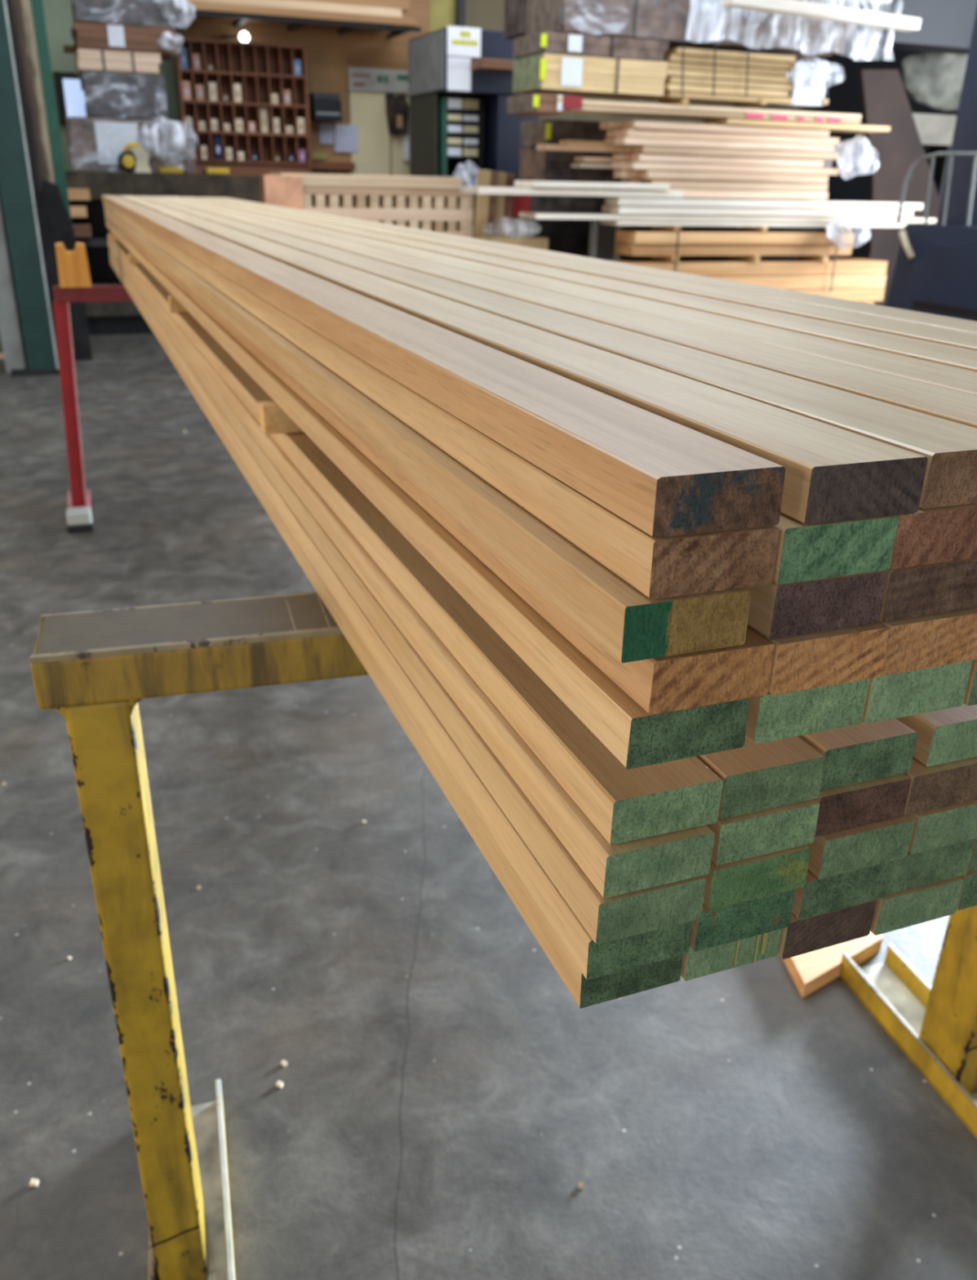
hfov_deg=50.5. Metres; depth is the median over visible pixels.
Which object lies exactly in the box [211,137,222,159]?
carton
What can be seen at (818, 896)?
board
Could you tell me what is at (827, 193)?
board
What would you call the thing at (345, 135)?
notice
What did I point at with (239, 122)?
carton
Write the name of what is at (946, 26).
wall
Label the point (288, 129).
carton
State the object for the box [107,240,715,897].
board
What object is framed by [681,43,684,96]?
strap
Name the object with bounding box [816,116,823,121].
pink mark
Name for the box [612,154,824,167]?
board
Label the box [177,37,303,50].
shelf
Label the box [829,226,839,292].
strap
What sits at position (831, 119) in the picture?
pink mark
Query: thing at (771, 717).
board
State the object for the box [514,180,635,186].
board
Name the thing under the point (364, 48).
wall partition
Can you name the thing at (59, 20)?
wall
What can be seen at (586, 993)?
board
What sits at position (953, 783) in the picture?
board
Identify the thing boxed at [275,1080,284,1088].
chip
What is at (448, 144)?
tray
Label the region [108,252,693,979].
board
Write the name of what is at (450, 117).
storage bin
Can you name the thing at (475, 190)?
board
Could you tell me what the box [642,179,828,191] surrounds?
board
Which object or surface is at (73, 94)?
window
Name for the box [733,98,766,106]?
bearer
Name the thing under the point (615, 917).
board
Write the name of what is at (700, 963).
board
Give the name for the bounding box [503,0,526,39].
pack
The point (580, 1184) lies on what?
chip
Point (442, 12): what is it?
wall
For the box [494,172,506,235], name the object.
leaning board
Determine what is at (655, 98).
board
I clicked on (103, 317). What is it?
bench
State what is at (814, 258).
bearer
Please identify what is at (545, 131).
bundle
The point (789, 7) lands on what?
wooden board
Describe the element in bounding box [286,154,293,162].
carton
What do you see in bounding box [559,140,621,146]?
board
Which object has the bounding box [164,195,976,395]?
board
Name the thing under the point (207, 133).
shelf
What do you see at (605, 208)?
board
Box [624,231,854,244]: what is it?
board
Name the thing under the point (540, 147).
board
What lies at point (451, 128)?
storage bin
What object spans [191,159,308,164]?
shelf
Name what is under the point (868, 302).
support block
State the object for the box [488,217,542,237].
plastic wrap
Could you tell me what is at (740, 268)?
board
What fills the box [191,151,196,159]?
carton
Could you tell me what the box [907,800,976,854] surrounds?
board
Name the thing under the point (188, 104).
shelf
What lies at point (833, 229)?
plastic wrap
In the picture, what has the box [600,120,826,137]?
board
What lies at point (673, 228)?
bearer
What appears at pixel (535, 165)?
bundle
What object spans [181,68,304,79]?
shelf
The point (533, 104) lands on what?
bundle
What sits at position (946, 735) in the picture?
board
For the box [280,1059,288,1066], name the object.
chip
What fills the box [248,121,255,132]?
carton
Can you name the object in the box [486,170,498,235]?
leaning board
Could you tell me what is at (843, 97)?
wall
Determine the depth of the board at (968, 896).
0.66 m
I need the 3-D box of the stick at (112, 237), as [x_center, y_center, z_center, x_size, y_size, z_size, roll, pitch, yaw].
[-1.379,-1.803,4.625,0.600,0.034,0.028,-8,26,-20]
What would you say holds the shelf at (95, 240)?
attached to the bench
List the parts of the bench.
panel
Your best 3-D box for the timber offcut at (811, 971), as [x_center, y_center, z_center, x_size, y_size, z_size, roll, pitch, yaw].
[0.653,0.499,2.261,0.202,0.034,0.735,-1,24,-5]
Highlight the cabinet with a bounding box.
[408,26,538,217]
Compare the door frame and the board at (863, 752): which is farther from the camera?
the door frame
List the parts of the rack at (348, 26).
bracket arm, bracket arm, bracket arm, bracket arm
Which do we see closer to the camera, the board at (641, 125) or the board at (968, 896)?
the board at (968, 896)
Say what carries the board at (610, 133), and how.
on the board at (608, 141)
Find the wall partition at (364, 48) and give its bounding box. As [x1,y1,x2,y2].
[173,0,430,174]
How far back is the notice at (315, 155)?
10.67 m
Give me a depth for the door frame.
10.91 m
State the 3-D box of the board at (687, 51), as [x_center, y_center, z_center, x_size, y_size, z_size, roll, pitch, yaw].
[1.787,-4.290,7.602,1.000,0.040,0.170,-8,26,-20]
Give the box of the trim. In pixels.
[455,0,465,26]
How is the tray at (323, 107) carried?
attached to the plywood panel at (327, 71)
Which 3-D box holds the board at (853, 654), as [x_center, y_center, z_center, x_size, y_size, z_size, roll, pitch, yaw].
[-0.779,-1.004,2.724,0.066,0.027,5.239,-8,26,-20]
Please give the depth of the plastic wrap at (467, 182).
9.35 m
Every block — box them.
[55,242,91,287]
[862,301,873,304]
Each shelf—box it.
[75,235,107,246]
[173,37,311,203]
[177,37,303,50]
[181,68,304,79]
[183,99,306,109]
[190,129,306,137]
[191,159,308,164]
[311,161,355,170]
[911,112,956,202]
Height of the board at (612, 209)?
0.052 m
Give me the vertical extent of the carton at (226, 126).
0.067 m
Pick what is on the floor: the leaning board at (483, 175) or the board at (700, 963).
the leaning board at (483, 175)
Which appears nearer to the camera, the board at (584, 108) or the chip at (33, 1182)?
the chip at (33, 1182)
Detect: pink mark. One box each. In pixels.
[746,113,764,118]
[772,114,788,119]
[798,115,804,120]
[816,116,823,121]
[828,117,841,122]
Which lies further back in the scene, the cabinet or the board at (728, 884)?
the cabinet
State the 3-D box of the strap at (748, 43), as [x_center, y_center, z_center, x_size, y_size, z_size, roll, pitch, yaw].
[1.896,-4.171,7.576,0.040,0.340,0.004,-8,26,-20]
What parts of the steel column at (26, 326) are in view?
post, plate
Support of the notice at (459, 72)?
attached to the cabinet
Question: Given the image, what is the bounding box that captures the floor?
[0,333,976,1279]
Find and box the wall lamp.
[220,31,249,41]
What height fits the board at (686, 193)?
0.054 m
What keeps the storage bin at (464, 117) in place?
on the rack at (442, 110)
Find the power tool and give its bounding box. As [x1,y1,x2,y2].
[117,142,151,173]
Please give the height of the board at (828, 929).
0.027 m
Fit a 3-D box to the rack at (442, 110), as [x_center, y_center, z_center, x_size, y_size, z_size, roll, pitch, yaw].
[-0.342,-4.208,10.275,0.421,2.056,0.500,-8,26,-20]
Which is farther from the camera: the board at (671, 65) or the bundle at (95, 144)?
the bundle at (95, 144)
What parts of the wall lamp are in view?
lamp arm, bulb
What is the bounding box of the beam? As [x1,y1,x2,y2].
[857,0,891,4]
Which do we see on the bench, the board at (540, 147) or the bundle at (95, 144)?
the bundle at (95, 144)
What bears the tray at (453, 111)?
on the rack at (442, 110)
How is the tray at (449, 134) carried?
on the rack at (442, 110)
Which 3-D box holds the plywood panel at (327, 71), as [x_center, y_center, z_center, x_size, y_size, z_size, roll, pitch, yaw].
[-1.628,-5.433,10.570,0.410,1.016,0.019,-8,26,-20]
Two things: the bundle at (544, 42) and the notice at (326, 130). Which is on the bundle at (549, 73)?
the bundle at (544, 42)
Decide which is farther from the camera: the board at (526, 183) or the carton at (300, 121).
the carton at (300, 121)
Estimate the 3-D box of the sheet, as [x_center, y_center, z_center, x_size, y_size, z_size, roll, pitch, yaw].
[3.947,-3.969,9.645,1.667,2.319,0.050,-8,26,-20]
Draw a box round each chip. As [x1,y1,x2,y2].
[28,1177,39,1186]
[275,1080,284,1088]
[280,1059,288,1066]
[578,1181,583,1189]
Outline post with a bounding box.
[588,219,622,260]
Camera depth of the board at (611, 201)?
8.04 m
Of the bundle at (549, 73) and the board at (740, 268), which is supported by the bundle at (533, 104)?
the bundle at (549, 73)
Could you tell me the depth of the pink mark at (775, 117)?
7.82 m
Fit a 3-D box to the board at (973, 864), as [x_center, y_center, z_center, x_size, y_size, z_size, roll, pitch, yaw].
[-0.611,-0.886,2.894,0.067,0.027,5.255,-8,26,-20]
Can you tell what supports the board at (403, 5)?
on the board at (291, 4)
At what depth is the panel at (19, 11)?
7.73 m
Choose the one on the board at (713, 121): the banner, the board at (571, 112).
the board at (571, 112)
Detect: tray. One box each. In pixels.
[308,92,339,100]
[308,92,342,121]
[447,108,479,114]
[447,120,479,125]
[447,132,479,137]
[447,143,479,147]
[447,155,479,159]
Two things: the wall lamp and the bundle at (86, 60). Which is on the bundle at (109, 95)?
the bundle at (86, 60)
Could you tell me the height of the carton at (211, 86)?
0.157 m
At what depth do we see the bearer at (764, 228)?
8.21 m
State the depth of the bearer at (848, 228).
8.41 m
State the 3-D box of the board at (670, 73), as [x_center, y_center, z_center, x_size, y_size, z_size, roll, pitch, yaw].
[1.735,-4.158,7.642,1.045,0.040,0.170,-8,26,-20]
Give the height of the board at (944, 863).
0.027 m
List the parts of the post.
plate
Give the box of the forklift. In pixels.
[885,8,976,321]
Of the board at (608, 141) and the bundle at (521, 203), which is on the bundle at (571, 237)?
the bundle at (521, 203)
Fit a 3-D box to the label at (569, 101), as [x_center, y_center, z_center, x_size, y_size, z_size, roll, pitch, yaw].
[0.588,-3.749,7.215,0.146,0.078,0.006,-8,26,-20]
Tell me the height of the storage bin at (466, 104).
0.084 m
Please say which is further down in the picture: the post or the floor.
the floor
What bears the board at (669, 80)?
on the board at (668, 87)
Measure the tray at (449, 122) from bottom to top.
0.020 m
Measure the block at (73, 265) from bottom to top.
0.159 m
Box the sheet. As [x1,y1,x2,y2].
[857,69,941,306]
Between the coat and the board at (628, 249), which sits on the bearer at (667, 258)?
the board at (628, 249)
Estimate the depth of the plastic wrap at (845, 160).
8.26 m
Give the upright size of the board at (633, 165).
0.048 m
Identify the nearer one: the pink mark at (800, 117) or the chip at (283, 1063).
the chip at (283, 1063)
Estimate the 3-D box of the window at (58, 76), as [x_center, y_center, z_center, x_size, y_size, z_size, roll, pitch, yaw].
[-4.024,-5.411,10.368,0.568,0.473,0.049,-8,26,-20]
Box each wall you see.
[30,0,786,182]
[430,0,455,32]
[786,2,957,258]
[861,0,976,54]
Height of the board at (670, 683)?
0.027 m
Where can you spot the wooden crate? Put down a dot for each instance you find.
(430, 203)
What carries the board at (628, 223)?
on the board at (631, 237)
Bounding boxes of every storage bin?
[447,97,462,108]
[447,114,462,120]
[447,124,462,132]
[447,137,462,144]
[447,146,461,155]
[461,125,478,133]
[461,137,478,145]
[461,147,477,156]
[462,98,478,109]
[462,115,478,121]
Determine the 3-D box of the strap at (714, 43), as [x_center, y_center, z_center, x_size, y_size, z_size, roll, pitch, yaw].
[1.634,-4.122,7.487,0.040,0.336,0.004,-8,26,-20]
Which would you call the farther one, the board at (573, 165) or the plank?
the plank
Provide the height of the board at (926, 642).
0.027 m
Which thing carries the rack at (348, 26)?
attached to the wall partition at (364, 48)
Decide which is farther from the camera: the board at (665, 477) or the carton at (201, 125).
the carton at (201, 125)
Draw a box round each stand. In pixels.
[30,591,976,1279]
[53,284,133,533]
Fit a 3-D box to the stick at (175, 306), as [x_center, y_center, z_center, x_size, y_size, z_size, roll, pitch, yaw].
[-0.422,-0.776,2.377,0.600,0.034,0.028,-8,26,-20]
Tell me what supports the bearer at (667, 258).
on the board at (760, 259)
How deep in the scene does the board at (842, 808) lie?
0.60 m
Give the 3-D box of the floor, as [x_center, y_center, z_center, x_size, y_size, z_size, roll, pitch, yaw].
[0.462,-0.650,5.051,13.600,0.150,16.400,-8,26,-20]
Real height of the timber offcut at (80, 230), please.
0.098 m
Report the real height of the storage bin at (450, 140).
0.053 m
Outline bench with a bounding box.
[53,170,260,334]
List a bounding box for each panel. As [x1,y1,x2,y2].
[5,0,55,217]
[306,49,350,162]
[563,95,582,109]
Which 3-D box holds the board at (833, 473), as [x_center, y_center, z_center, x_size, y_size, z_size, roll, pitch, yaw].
[-0.780,-1.089,2.710,0.067,0.027,5.274,-8,26,-20]
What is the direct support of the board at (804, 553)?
on the board at (775, 611)
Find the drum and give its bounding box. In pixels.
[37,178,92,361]
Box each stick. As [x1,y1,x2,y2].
[108,231,119,240]
[128,253,142,264]
[168,295,189,313]
[258,400,303,434]
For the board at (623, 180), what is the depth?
7.84 m
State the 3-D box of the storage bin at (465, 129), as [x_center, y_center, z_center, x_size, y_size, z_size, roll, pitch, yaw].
[-0.216,-4.890,9.922,0.141,0.061,0.300,-8,26,-20]
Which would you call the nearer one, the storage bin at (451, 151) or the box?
the box
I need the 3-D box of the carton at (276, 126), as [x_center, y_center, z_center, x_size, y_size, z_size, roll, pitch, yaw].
[-2.107,-5.075,10.214,0.057,0.135,0.184,-8,26,-20]
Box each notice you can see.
[311,151,326,159]
[319,123,333,144]
[333,124,357,152]
[447,26,480,57]
[447,56,471,91]
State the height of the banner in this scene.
0.207 m
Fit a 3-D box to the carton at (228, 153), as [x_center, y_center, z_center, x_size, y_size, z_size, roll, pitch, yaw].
[-2.558,-4.772,10.162,0.058,0.112,0.184,-8,26,-20]
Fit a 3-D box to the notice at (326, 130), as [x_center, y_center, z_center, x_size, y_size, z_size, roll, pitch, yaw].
[-1.663,-5.196,10.619,0.142,0.189,0.007,-8,26,-20]
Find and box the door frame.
[389,133,391,175]
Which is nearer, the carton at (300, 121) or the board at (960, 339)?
the board at (960, 339)
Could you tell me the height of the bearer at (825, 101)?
0.036 m
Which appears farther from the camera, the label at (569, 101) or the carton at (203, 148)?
the carton at (203, 148)
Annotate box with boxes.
[479,235,548,250]
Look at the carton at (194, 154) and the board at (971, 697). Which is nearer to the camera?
the board at (971, 697)
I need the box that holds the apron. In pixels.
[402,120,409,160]
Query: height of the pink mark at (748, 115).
0.029 m
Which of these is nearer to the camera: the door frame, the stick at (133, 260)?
the stick at (133, 260)
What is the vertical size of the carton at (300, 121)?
0.146 m
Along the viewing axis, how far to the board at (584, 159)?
7.88 m
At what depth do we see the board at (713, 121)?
7.97 m
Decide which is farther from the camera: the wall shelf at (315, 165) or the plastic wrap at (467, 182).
the wall shelf at (315, 165)
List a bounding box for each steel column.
[0,0,60,376]
[31,0,71,222]
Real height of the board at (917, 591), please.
0.027 m
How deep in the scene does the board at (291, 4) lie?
9.56 m
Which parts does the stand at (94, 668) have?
leg, plate, leg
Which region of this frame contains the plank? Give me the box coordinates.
[470,57,513,73]
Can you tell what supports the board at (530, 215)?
on the board at (628, 223)
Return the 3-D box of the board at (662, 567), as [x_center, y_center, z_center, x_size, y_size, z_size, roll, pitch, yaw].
[-0.850,-1.055,2.698,0.066,0.027,5.273,-8,26,-20]
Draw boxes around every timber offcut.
[0,352,4,359]
[62,44,76,53]
[67,188,90,200]
[69,205,87,217]
[71,224,92,236]
[782,931,883,997]
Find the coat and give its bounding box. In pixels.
[385,93,408,136]
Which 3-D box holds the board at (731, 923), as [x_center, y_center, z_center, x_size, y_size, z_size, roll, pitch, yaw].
[-0.797,-0.855,2.814,0.070,0.027,5.240,-8,26,-20]
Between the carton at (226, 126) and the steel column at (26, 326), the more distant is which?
the carton at (226, 126)
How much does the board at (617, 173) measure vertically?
0.054 m
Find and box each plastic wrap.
[455,162,478,186]
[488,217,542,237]
[755,57,840,108]
[826,212,870,248]
[832,134,879,179]
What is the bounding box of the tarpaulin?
[902,51,968,112]
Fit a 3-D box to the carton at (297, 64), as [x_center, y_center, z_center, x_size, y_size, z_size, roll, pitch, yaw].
[-1.877,-5.569,10.083,0.066,0.135,0.184,-8,26,-20]
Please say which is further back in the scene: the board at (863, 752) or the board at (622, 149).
the board at (622, 149)
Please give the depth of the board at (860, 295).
8.69 m
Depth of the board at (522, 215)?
7.81 m
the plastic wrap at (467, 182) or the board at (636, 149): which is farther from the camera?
the plastic wrap at (467, 182)
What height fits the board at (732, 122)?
0.035 m
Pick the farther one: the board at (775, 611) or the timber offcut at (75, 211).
the timber offcut at (75, 211)
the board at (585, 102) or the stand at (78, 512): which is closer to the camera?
the stand at (78, 512)
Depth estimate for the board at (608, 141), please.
7.76 m
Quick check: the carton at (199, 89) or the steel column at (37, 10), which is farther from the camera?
the carton at (199, 89)
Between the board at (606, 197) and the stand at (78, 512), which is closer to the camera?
the stand at (78, 512)
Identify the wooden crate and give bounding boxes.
[263,173,473,238]
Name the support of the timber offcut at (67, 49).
attached to the bundle at (162, 41)
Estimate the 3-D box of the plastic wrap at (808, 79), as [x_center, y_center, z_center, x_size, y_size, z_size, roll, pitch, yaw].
[2.331,-4.231,7.877,0.494,0.309,0.674,-8,26,-20]
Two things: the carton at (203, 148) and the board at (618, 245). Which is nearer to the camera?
the board at (618, 245)
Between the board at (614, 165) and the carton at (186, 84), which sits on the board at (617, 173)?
the board at (614, 165)
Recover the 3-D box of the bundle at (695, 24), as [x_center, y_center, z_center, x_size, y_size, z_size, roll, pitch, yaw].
[1.662,-4.576,7.530,2.677,0.574,0.832,-8,26,-20]
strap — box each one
[674,226,679,271]
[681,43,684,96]
[712,43,715,96]
[745,43,749,96]
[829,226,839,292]
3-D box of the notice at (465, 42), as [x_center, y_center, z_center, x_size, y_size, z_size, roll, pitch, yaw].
[-0.217,-5.324,9.213,0.316,0.229,0.012,-8,26,-20]
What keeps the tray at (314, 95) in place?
on the tray at (323, 107)
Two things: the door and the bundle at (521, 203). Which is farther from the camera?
the door
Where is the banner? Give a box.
[347,66,408,93]
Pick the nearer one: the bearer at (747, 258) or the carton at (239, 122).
the bearer at (747, 258)
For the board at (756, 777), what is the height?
0.027 m
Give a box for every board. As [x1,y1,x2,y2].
[102,195,785,537]
[102,201,779,599]
[104,208,751,662]
[104,213,774,715]
[105,220,750,768]
[106,235,723,844]
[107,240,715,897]
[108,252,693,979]
[109,248,706,944]
[109,258,683,1008]
[118,195,928,524]
[134,195,976,508]
[151,195,976,427]
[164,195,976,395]
[182,0,416,32]
[182,196,976,372]
[187,0,402,17]
[198,196,976,351]
[217,197,976,333]
[292,0,408,13]
[460,186,627,193]
[469,186,683,197]
[473,168,491,239]
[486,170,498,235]
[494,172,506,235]
[502,173,514,235]
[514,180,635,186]
[519,212,919,217]
[523,180,670,190]
[527,213,936,222]
[537,144,618,153]
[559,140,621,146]
[566,105,861,124]
[566,111,724,119]
[570,163,611,168]
[574,156,638,163]
[582,99,861,119]
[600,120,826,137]
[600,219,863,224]
[601,204,884,213]
[604,137,799,151]
[604,196,894,204]
[605,258,875,261]
[606,129,619,137]
[607,220,924,227]
[608,197,923,209]
[608,205,913,217]
[611,162,803,174]
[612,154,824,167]
[613,137,834,151]
[613,169,797,182]
[615,230,826,242]
[615,242,628,254]
[616,260,887,276]
[617,128,839,145]
[617,146,814,159]
[621,178,642,183]
[622,161,839,174]
[622,243,852,255]
[623,120,829,137]
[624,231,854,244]
[627,188,828,199]
[629,154,823,167]
[632,146,839,159]
[635,188,826,199]
[636,170,828,182]
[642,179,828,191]
[643,96,767,106]
[659,90,792,104]
[661,54,795,70]
[663,84,788,97]
[664,76,793,90]
[666,47,795,62]
[666,62,791,76]
[666,68,789,83]
[680,928,781,981]
[689,888,795,951]
[696,736,825,819]
[702,119,872,133]
[702,844,810,910]
[706,274,886,289]
[706,799,819,866]
[715,118,890,132]
[721,0,921,31]
[744,570,888,639]
[745,678,870,743]
[746,622,889,695]
[772,512,898,584]
[777,900,876,959]
[788,288,884,302]
[791,861,893,919]
[798,718,918,791]
[807,813,915,879]
[814,773,911,836]
[862,660,972,724]
[870,875,964,935]
[877,608,976,675]
[879,557,976,622]
[887,838,975,894]
[889,502,976,568]
[895,702,976,767]
[903,756,976,815]
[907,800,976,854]
[956,870,976,910]
[964,659,976,706]
[968,838,976,871]
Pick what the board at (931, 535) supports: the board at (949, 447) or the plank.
the board at (949, 447)
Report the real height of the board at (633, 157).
0.048 m
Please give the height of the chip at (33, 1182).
0.008 m
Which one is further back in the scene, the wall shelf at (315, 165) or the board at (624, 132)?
the wall shelf at (315, 165)
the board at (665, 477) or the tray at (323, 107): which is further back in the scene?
the tray at (323, 107)
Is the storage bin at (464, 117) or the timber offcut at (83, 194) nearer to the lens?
the timber offcut at (83, 194)
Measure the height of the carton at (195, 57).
0.135 m
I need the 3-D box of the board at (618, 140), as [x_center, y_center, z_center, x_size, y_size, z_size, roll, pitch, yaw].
[1.819,-3.767,7.874,1.846,0.047,0.170,-8,26,-20]
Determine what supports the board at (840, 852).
on the board at (818, 896)
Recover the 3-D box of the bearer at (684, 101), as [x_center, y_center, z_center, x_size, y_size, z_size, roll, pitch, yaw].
[1.365,-3.974,7.660,0.044,0.034,0.370,-8,26,-20]
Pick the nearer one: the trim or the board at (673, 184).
the board at (673, 184)
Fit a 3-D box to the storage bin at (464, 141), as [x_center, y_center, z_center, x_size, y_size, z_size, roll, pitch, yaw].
[-0.219,-4.796,9.965,0.141,0.053,0.300,-8,26,-20]
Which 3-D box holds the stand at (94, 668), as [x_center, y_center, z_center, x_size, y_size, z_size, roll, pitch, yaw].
[0.203,0.373,1.391,1.376,0.954,0.564,-6,25,-15]
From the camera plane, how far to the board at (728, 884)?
0.58 m
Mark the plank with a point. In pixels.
(485, 64)
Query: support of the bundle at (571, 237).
on the bundle
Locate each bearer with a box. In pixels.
[557,97,563,102]
[650,255,679,262]
[651,226,680,231]
[657,98,688,105]
[728,255,759,262]
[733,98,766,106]
[736,226,768,231]
[795,255,828,262]
[817,226,851,231]
[822,98,828,105]
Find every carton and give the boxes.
[179,47,188,69]
[182,80,191,99]
[185,116,192,129]
[191,53,200,70]
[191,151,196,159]
[194,84,204,100]
[197,120,205,130]
[199,145,208,159]
[205,63,214,71]
[207,82,217,101]
[209,119,217,130]
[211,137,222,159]
[220,93,229,102]
[222,123,230,131]
[224,147,232,160]
[232,83,241,102]
[235,119,243,131]
[237,151,244,160]
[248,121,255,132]
[249,153,257,160]
[259,108,268,133]
[271,93,278,103]
[271,117,279,133]
[274,155,280,161]
[283,89,291,104]
[284,125,293,133]
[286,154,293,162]
[293,59,301,75]
[296,117,305,133]
[297,150,305,162]
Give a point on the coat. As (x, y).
(397, 108)
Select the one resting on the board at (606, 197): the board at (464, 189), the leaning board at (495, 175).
the board at (464, 189)
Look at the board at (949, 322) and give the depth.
1.30 m
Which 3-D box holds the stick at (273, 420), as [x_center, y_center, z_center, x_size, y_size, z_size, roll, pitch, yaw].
[0.007,-0.305,1.343,0.600,0.034,0.028,-8,26,-20]
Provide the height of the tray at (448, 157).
0.020 m
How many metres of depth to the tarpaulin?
9.42 m
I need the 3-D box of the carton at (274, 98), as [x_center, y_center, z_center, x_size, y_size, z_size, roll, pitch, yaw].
[-2.110,-5.295,10.136,0.065,0.090,0.184,-8,26,-20]
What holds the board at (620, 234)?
on the board at (618, 245)
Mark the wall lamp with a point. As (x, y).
(244, 37)
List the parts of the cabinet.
leg panel, panel, panel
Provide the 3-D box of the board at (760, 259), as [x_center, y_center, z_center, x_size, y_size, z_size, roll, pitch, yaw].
[2.096,-3.067,8.498,2.531,0.102,0.170,-8,26,-20]
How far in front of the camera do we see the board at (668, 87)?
7.62 m
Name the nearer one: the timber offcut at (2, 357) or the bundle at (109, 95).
the timber offcut at (2, 357)
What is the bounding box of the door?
[348,90,409,176]
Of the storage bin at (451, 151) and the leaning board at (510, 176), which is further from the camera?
the storage bin at (451, 151)
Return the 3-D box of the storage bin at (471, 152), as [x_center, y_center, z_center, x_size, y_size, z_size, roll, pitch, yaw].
[-0.221,-4.715,10.001,0.141,0.076,0.300,-8,26,-20]
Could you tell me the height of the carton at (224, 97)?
0.067 m
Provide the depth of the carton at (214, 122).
9.96 m
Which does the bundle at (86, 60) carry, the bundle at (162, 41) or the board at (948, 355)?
the bundle at (162, 41)
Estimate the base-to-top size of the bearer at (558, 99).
0.023 m
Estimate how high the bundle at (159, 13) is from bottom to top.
0.348 m
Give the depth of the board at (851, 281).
8.50 m
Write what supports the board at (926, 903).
on the stand at (94, 668)
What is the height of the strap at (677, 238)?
0.466 m
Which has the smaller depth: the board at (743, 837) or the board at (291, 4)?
the board at (743, 837)
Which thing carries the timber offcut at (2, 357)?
on the floor
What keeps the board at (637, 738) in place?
on the stick at (273, 420)
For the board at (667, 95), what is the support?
on the board at (585, 102)
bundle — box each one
[64,116,197,172]
[71,0,195,33]
[71,20,183,60]
[74,48,160,75]
[80,70,166,119]
[506,93,572,115]
[511,195,825,217]
[511,217,818,259]
[512,53,667,99]
[513,31,668,61]
[519,147,832,191]
[520,119,829,152]
[525,0,902,60]
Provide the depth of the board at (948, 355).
1.05 m
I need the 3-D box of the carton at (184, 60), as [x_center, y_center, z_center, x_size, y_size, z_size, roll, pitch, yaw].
[-2.876,-5.462,9.733,0.065,0.180,0.184,-8,26,-20]
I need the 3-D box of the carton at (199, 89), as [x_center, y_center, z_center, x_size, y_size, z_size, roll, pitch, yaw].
[-2.764,-5.226,9.892,0.072,0.135,0.184,-8,26,-20]
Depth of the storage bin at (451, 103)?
9.65 m
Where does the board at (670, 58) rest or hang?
on the board at (671, 65)
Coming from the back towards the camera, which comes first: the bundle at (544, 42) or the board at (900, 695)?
the bundle at (544, 42)
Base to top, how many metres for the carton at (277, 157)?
0.056 m
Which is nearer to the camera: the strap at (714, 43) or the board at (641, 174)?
the strap at (714, 43)
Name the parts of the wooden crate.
rail, rail, rail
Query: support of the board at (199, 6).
on the rack at (348, 26)
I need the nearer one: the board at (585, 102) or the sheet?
the board at (585, 102)
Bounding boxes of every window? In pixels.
[53,71,79,125]
[62,78,86,117]
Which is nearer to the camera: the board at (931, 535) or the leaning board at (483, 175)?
the board at (931, 535)
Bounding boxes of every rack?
[182,9,421,38]
[437,97,484,235]

